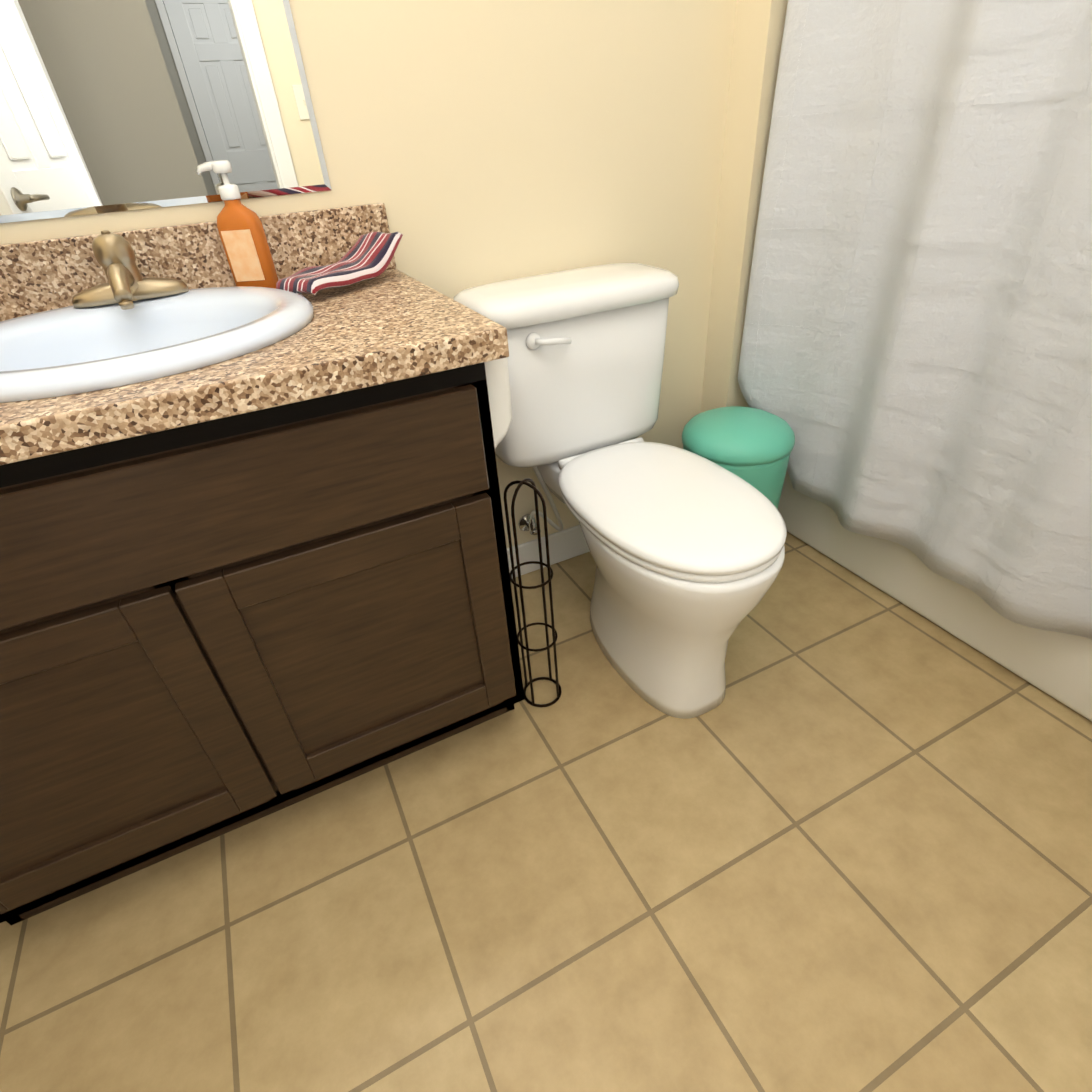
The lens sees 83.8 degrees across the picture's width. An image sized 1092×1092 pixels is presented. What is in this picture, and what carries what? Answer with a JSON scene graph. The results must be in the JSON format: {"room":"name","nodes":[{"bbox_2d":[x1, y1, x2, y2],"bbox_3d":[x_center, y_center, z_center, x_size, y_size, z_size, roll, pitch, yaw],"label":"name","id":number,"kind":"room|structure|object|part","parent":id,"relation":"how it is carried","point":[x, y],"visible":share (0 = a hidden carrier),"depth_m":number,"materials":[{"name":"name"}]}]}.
{"room":"bathroom","nodes":[
{"label":"bathroom","id":0,"kind":"room"},
{"bbox_2d":[0,0,735,547],"bbox_3d":[-0.501,-0.835,0.932,1.940,2.440,0.108,-19,37,-20],"label":"wall","id":1,"kind":"structure","parent":0,"point":[474,142],"depth_m":1.08,"materials":[{"name":"beige paint"}]},
{"bbox_3d":[-0.719,-0.890,0.699,0.705,0.896,0.006,-19,37,-20],"label":"mirror","id":2,"kind":"part","parent":1,"relation":"part of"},
{"bbox_2d":[507,525,589,578],"bbox_3d":[-0.360,0.137,1.572,1.838,0.100,0.012,-19,37,-20],"label":"baseboard","id":3,"kind":"structure","parent":1,"relation":"attached to","point":[568,543],"depth_m":1.71,"materials":[{"name":"white"}]},
{"bbox_2d":[0,532,1091,1091],"bbox_3d":[0.417,0.557,1.018,2.800,0.060,2.150,-19,37,-20],"label":"floor","id":4,"kind":"structure","parent":0,"point":[838,838],"depth_m":0.98,"materials":[{"name":"beige tile"}]},
{"bbox_2d":[0,203,524,924],"bbox_3d":[-0.576,0.024,1.012,0.955,0.945,0.548,-19,37,-20],"label":"bathroom vanity","id":5,"kind":"object","parent":4,"relation":"on","point":[254,565],"visible":1,"depth_m":0.84,"materials":[{"name":"brown wood"}]},
{"bbox_2d":[0,203,396,367],"bbox_3d":[-0.719,-0.439,0.979,0.955,0.110,0.020,-19,37,-20],"label":"backsplash","id":6,"kind":"structure","parent":5,"relation":"on","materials":[{"name":"stone"}]},
{"bbox_3d":[-0.491,-0.108,0.672,0.913,0.036,0.001,-19,37,-20],"label":"shadow rail","id":7,"kind":"part","parent":5,"relation":"part of","materials":[{"name":"black wood"}]},
{"bbox_2d":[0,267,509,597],"bbox_3d":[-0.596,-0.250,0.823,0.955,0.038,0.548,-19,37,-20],"label":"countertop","id":8,"kind":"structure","parent":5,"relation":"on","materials":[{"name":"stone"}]},
{"bbox_2d":[71,230,188,309],"bbox_3d":[-0.632,-0.408,0.896,0.160,0.096,0.137,-19,37,-20],"label":"faucet","id":9,"kind":"object","parent":8,"relation":"on","point":[125,289],"depth_m":0.92,"materials":[{"name":"gold metal"}]},
{"bbox_2d":[0,286,314,442],"bbox_3d":[-0.573,-0.302,0.818,0.496,0.400,0.452,-19,37,-20],"label":"sink","id":10,"kind":"object","parent":8,"relation":"in","point":[111,338],"depth_m":0.86,"materials":[{"name":"white ceramic"}]},
{"bbox_2d":[196,160,277,288],"bbox_3d":[-0.504,-0.518,0.998,0.077,0.192,0.043,-2,35,3],"label":"soap dispenser","id":11,"kind":"object","parent":8,"relation":"on","point":[241,231],"visible":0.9,"depth_m":0.99,"materials":[{"name":"orange plastic"}]},
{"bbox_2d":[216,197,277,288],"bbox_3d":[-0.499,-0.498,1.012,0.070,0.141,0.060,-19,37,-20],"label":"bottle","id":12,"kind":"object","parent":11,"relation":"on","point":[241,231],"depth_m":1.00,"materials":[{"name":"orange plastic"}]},
{"bbox_2d":[276,232,402,295],"bbox_3d":[-0.346,-0.477,1.024,0.098,0.067,0.215,17,40,28],"label":"striped cloth","id":13,"kind":"object","parent":8,"relation":"on","point":[368,256],"visible":0.94,"depth_m":1.03,"materials":[{"name":"multicoloured fabric"}]},
{"bbox_2d":[484,357,511,447],"bbox_3d":[-0.074,-0.214,0.901,0.045,0.166,0.019,-19,37,-20],"label":"toilet paper roll","id":14,"kind":"object","parent":5,"relation":"hanging from","point":[498,381],"visible":0.54,"depth_m":0.89,"materials":[{"name":"white paper"}]},
{"bbox_2d":[504,478,561,706],"bbox_3d":[-0.024,0.106,1.196,0.086,0.531,0.086,-19,37,-20],"label":"stand","id":15,"kind":"object","parent":4,"relation":"on","point":[532,485],"visible":0.98,"depth_m":1.18,"materials":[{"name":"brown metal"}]},
{"bbox_2d":[453,263,786,718],"bbox_3d":[0.174,-0.104,1.265,0.454,0.778,0.716,-19,37,-20],"label":"toilet","id":16,"kind":"object","parent":4,"relation":"on","point":[686,549],"visible":0.96,"depth_m":1.19,"materials":[{"name":"white ceramic"}]},
{"bbox_3d":[0.005,-0.392,1.156,0.087,0.032,0.024,-19,37,-20],"label":"lever","id":17,"kind":"part","parent":16,"relation":"part of","materials":[{"name":"white plastic"}]},
{"bbox_3d":[0.053,-0.369,1.347,0.422,0.322,0.200,-19,37,-20],"label":"tank","id":18,"kind":"part","parent":16,"relation":"part of","materials":[{"name":"white ceramic"}]},
{"bbox_3d":[0.043,-0.520,1.240,0.454,0.050,0.232,-19,37,-20],"label":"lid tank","id":19,"kind":"part","parent":16,"relation":"part of","materials":[{"name":"white ceramic"}]},
{"bbox_3d":[0.231,-0.077,1.181,0.332,0.016,0.498,-19,37,-20],"label":"seat","id":20,"kind":"part","parent":16,"relation":"part of","materials":[{"name":"white plastic"}]},
{"bbox_3d":[0.230,-0.095,1.169,0.336,0.030,0.502,-19,37,-20],"label":"seat lid","id":21,"kind":"part","parent":16,"relation":"part of","materials":[{"name":"white plastic"}]},
{"bbox_2d":[682,406,794,508],"bbox_3d":[0.472,-0.126,1.565,0.262,0.436,0.262,-19,37,-20],"label":"trash can","id":22,"kind":"object","parent":4,"relation":"on","point":[753,447],"visible":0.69,"depth_m":1.40,"materials":[{"name":"teal plastic"}]},
{"bbox_2d":[778,471,1091,721],"bbox_3d":[1.315,0.085,1.183,0.597,0.420,1.844,-19,37,-20],"label":"bathtub","id":23,"kind":"object","parent":4,"relation":"on","point":[1056,665],"depth_m":1.39,"materials":[{"name":"white plastic"}]},
{"bbox_2d":[701,0,787,412],"bbox_3d":[0.768,-1.233,1.372,0.860,2.440,0.200,-19,37,-20],"label":"wall","id":24,"kind":"structure","parent":0,"point":[758,36],"depth_m":1.36,"materials":[{"name":"beige paint"}]},
{"bbox_2d":[737,0,1091,638],"bbox_3d":[0.916,-0.545,0.540,0.132,1.855,1.892,-19,37,-20],"label":"shower curtain","id":25,"kind":"object","parent":24,"relation":"attached to","point":[915,368],"visible":1,"depth_m":1.12,"materials":[{"name":"white fabric"}]}
]}

